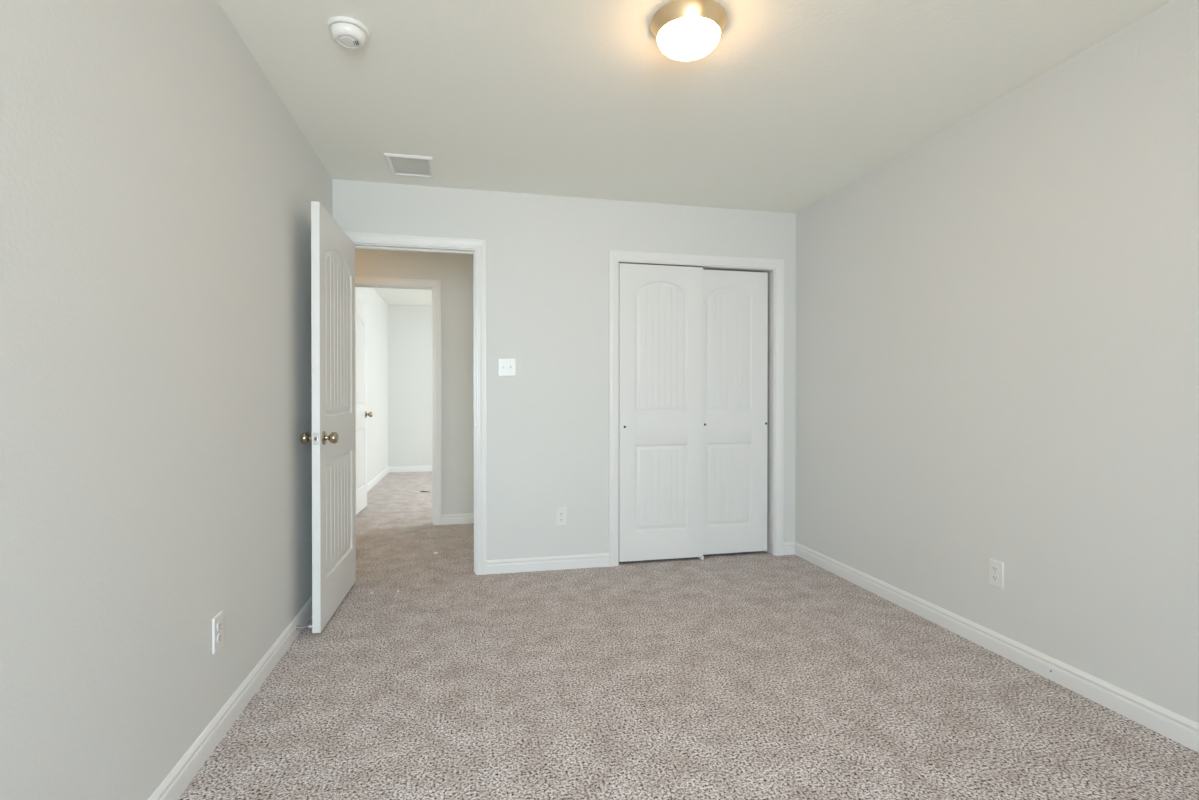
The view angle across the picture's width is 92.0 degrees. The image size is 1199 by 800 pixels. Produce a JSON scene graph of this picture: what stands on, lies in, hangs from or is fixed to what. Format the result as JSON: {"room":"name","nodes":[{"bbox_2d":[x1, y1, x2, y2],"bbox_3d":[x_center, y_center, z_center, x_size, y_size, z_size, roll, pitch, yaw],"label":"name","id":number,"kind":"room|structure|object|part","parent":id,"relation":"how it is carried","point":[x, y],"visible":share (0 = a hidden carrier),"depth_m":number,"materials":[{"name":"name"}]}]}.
{"room":"empty bedroom","nodes":[
{"label":"empty bedroom","id":0,"kind":"room"},
{"bbox_2d":[0,0,332,799],"bbox_3d":[-1.078,-0.094,0.807,0.115,2.440,5.469,0,0,-12],"label":"wall","id":1,"kind":"structure","parent":0,"point":[158,189],"depth_m":1.45,"materials":[{"name":"paint"}]},
{"bbox_2d":[212,611,223,653],"bbox_3d":[-1.256,0.765,1.908,0.008,0.117,0.074,0,0,-12],"label":"wall outlet","id":2,"kind":"object","parent":1,"relation":"attached to","point":[218,620],"visible":1,"depth_m":1.90,"materials":[{"name":"white plastic"}]},
{"bbox_2d":[217,633,221,642],"bbox_3d":[-1.253,0.785,1.908,0.002,0.028,0.034,0,0,-12],"label":"receptacle","id":3,"kind":"object","parent":2,"relation":"attached to","point":[219,635],"depth_m":1.91,"materials":[{"name":"white plastic"}]},
{"bbox_2d":[217,621,221,630],"bbox_3d":[-1.253,0.746,1.908,0.002,0.028,0.034,0,0,-12],"label":"receptacle","id":4,"kind":"object","parent":2,"relation":"attached to","point":[219,623],"depth_m":1.91,"materials":[{"name":"white plastic"}]},
{"bbox_2d":[148,597,311,799],"bbox_3d":[-1.028,1.082,0.883,0.014,0.087,5.354,0,0,-12],"label":"baseboard","id":5,"kind":"structure","parent":1,"relation":"attached to","point":[188,766],"depth_m":1.94,"materials":[{"name":"white paint"}]},
{"bbox_2d":[296,625,311,629],"bbox_3d":[-1.390,1.069,2.729,0.070,0.020,0.020,0,0,-12],"label":"door stop","id":6,"kind":"object","parent":1,"relation":"attached to","point":[297,626],"visible":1,"depth_m":2.73,"materials":[{"name":"metal"}]},
{"bbox_2d":[300,201,355,632],"bbox_3d":[-1.410,0.081,3.100,0.169,2.027,0.802,0,0,-12],"label":"door","id":7,"kind":"structure","parent":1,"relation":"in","point":[333,438],"depth_m":2.93,"materials":[{"name":"white paint"}]},
{"bbox_3d":[-1.395,0.182,2.769,0.066,0.067,0.067,0,0,-12],"label":"knob","id":8,"kind":"part","parent":7,"relation":"part of","materials":[{"name":"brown metal"}]},
{"bbox_3d":[-1.332,0.182,2.718,0.025,0.058,0.003,0,0,-11],"label":"latch plate","id":9,"kind":"part","parent":7,"relation":"part of","materials":[{"name":"silver metal"}]},
{"bbox_3d":[-1.294,0.182,2.789,0.066,0.067,0.067,0,0,-12],"label":"knob","id":10,"kind":"part","parent":7,"relation":"part of","materials":[{"name":"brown metal"}]},
{"bbox_2d":[355,287,387,483],"bbox_3d":[-2.828,-0.160,6.863,0.115,2.500,3.810,0,0,-12],"label":"wall","id":11,"kind":"structure","parent":0,"point":[377,308],"depth_m":7.61,"materials":[{"name":"paint"}]},
{"bbox_2d":[355,297,372,514],"bbox_3d":[-2.314,0.059,5.483,0.169,2.042,0.841,0,0,-10],"label":"door","id":12,"kind":"structure","parent":11,"relation":"in","point":[360,307],"depth_m":5.66,"materials":[{"name":"white paint"}]},
{"bbox_3d":[-2.327,0.146,5.845,0.066,0.067,0.067,0,0,-10],"label":"knob","id":13,"kind":"part","parent":12,"relation":"part of","materials":[{"name":"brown metal"}]},
{"bbox_2d":[367,467,388,491],"bbox_3d":[-2.754,1.047,6.835,0.014,0.087,3.680,0,0,-12],"label":"baseboard","id":14,"kind":"structure","parent":11,"relation":"attached to","point":[384,472],"depth_m":7.59,"materials":[{"name":"white paint"}]},
{"bbox_2d":[373,288,431,305],"bbox_3d":[-1.126,-1.462,7.228,3.900,0.100,3.810,0,0,-12],"label":"ceiling","id":15,"kind":"structure","parent":0,"point":[390,296],"depth_m":7.91,"materials":[{"name":"paint"}]},
{"bbox_2d":[388,305,431,466],"bbox_3d":[-1.587,-0.172,9.026,3.235,2.500,0.115,0,0,-12],"label":"wall","id":16,"kind":"structure","parent":0,"point":[409,326],"depth_m":8.69,"materials":[{"name":"paint"}]},
{"bbox_2d":[389,466,431,471],"bbox_3d":[-1.573,1.035,8.970,3.235,0.087,0.014,0,0,-12],"label":"baseboard","id":17,"kind":"structure","parent":16,"relation":"attached to","point":[393,468],"depth_m":8.69,"materials":[{"name":"white paint"}]},
{"bbox_2d":[355,249,473,514],"bbox_3d":[-1.712,-0.199,5.098,5.686,2.600,0.115,0,0,-12],"label":"wall","id":18,"kind":"structure","parent":0,"point":[455,271],"depth_m":5.13,"materials":[{"name":"paint"}]},
{"bbox_2d":[355,276,440,524],"bbox_3d":[-1.849,0.021,5.069,0.899,2.159,0.150,0,0,-12],"label":"trim","id":19,"kind":"structure","parent":18,"relation":"attached to","point":[434,285],"depth_m":5.09,"materials":[{"name":"white paint"}]},
{"bbox_2d":[441,513,473,524],"bbox_3d":[-1.210,1.057,5.150,0.401,0.087,0.014,0,0,-12],"label":"baseboard","id":20,"kind":"structure","parent":18,"relation":"attached to","point":[446,519],"depth_m":5.13,"materials":[{"name":"white paint"}]},
{"bbox_2d":[332,179,795,559],"bbox_3d":[-0.113,-0.112,3.877,3.086,2.440,0.115,0,0,-12],"label":"wall","id":21,"kind":"structure","parent":0,"point":[547,256],"depth_m":3.78,"materials":[{"name":"paint"}]},
{"bbox_2d":[344,231,486,574],"bbox_3d":[-1.177,0.046,3.644,0.911,2.127,0.150,0,0,-12],"label":"trim","id":22,"kind":"structure","parent":21,"relation":"attached to","point":[362,240],"depth_m":3.66,"materials":[{"name":"white paint"}]},
{"bbox_2d":[498,358,515,375],"bbox_3d":[-0.591,-0.210,3.703,0.114,0.114,0.019,0,0,-12],"label":"light switch","id":23,"kind":"object","parent":21,"relation":"attached to","point":[506,366],"visible":1,"depth_m":3.71,"materials":[{"name":"white plastic"}]},
{"bbox_2d":[487,553,608,573],"bbox_3d":[-0.326,1.065,3.771,0.803,0.087,0.014,0,0,-12],"label":"baseboard","id":24,"kind":"structure","parent":21,"relation":"attached to","point":[499,566],"depth_m":3.76,"materials":[{"name":"white paint"}]},
{"bbox_2d":[556,508,566,525],"bbox_3d":[-0.250,0.765,3.789,0.072,0.117,0.008,0,0,-12],"label":"wall outlet","id":25,"kind":"object","parent":21,"relation":"attached to","point":[561,513],"visible":1,"depth_m":3.79,"materials":[{"name":"white plastic"}]},
{"bbox_2d":[619,263,702,561],"bbox_3d":[0.421,0.085,3.960,0.597,2.004,0.035,0,0,-12],"label":"door","id":26,"kind":"structure","parent":21,"relation":"in","point":[661,306],"depth_m":3.94,"materials":[{"name":"white paint"}]},
{"bbox_2d":[609,250,783,566],"bbox_3d":[0.674,0.055,4.041,1.277,2.103,0.132,0,0,-12],"label":"trim","id":27,"kind":"structure","parent":21,"relation":"attached to","point":[774,268],"depth_m":4.09,"materials":[{"name":"white paint"}]},
{"bbox_2d":[703,269,767,554],"bbox_3d":[0.922,0.086,4.111,0.577,1.998,0.035,0,0,-12],"label":"door","id":28,"kind":"structure","parent":21,"relation":"in","point":[735,303],"depth_m":4.11,"materials":[{"name":"white paint"}]},
{"bbox_2d":[784,542,794,554],"bbox_3d":[1.351,1.063,4.139,0.089,0.087,0.014,0,0,-12],"label":"baseboard","id":29,"kind":"structure","parent":21,"relation":"attached to","point":[789,549],"depth_m":4.13,"materials":[{"name":"white paint"}]},
{"bbox_2d":[178,471,1198,799],"bbox_3d":[-1.205,1.169,3.582,6.023,0.120,10.930,0,0,-12],"label":"floor","id":30,"kind":"structure","parent":0,"point":[756,675],"depth_m":2.19,"materials":[{"name":"carpet"}]},
{"bbox_2d":[217,0,1172,213],"bbox_3d":[-0.906,-1.369,1.682,5.801,0.100,7.120,0,0,-12],"label":"ceiling","id":31,"kind":"structure","parent":0,"point":[795,102],"depth_m":2.43,"materials":[{"name":"paint"}]},
{"bbox_2d":[327,16,368,48],"bbox_3d":[-0.893,-1.297,2.059,0.137,0.050,0.137,0,0,-12],"label":"smoke detector","id":32,"kind":"object","parent":31,"relation":"attached to","point":[348,32],"visible":1,"depth_m":2.02,"materials":[{"name":"white plastic"}]},
{"bbox_2d":[384,153,435,178],"bbox_3d":[-1.067,-1.322,3.281,0.254,0.013,0.300,0,0,-12],"label":"ceiling vent","id":33,"kind":"object","parent":31,"relation":"in","point":[398,164],"visible":1,"depth_m":3.27,"materials":[{"name":"white metal"}]},
{"bbox_2d":[650,0,727,60],"bbox_3d":[0.312,-1.270,2.027,0.268,0.104,0.268,0,0,-12],"label":"ceiling light","id":34,"kind":"object","parent":31,"relation":"attached to","point":[683,30],"visible":1,"depth_m":1.96,"materials":[{"name":"white glass"}]},
{"bbox_2d":[795,0,1198,722],"bbox_3d":[1.883,-0.103,2.242,0.115,2.440,7.005,0,0,-12],"label":"wall","id":35,"kind":"structure","parent":0,"point":[997,320],"depth_m":2.38,"materials":[{"name":"paint"}]},
{"bbox_2d":[794,542,1198,752],"bbox_3d":[1.973,1.078,1.541,0.014,0.087,5.354,0,0,-12],"label":"baseboard","id":36,"kind":"structure","parent":35,"relation":"attached to","point":[1178,728],"depth_m":2.37,"materials":[{"name":"white paint"}]},
{"bbox_2d":[989,558,1003,588],"bbox_3d":[1.752,0.767,2.559,0.008,0.117,0.072,0,0,-12],"label":"wall outlet","id":37,"kind":"object","parent":35,"relation":"attached to","point":[996,568],"visible":1,"depth_m":2.55,"materials":[{"name":"white plastic"}]},
{"bbox_2d":[992,574,998,581],"bbox_3d":[1.750,0.787,2.558,0.002,0.028,0.034,0,0,-12],"label":"receptacle","id":38,"kind":"object","parent":37,"relation":"attached to","point":[995,577],"depth_m":2.56,"materials":[{"name":"white plastic"}]},
{"bbox_2d":[992,565,998,572],"bbox_3d":[1.750,0.748,2.558,0.002,0.028,0.034,0,0,-12],"label":"receptacle","id":39,"kind":"object","parent":37,"relation":"attached to","point":[995,568],"depth_m":2.56,"materials":[{"name":"white plastic"}]}
]}

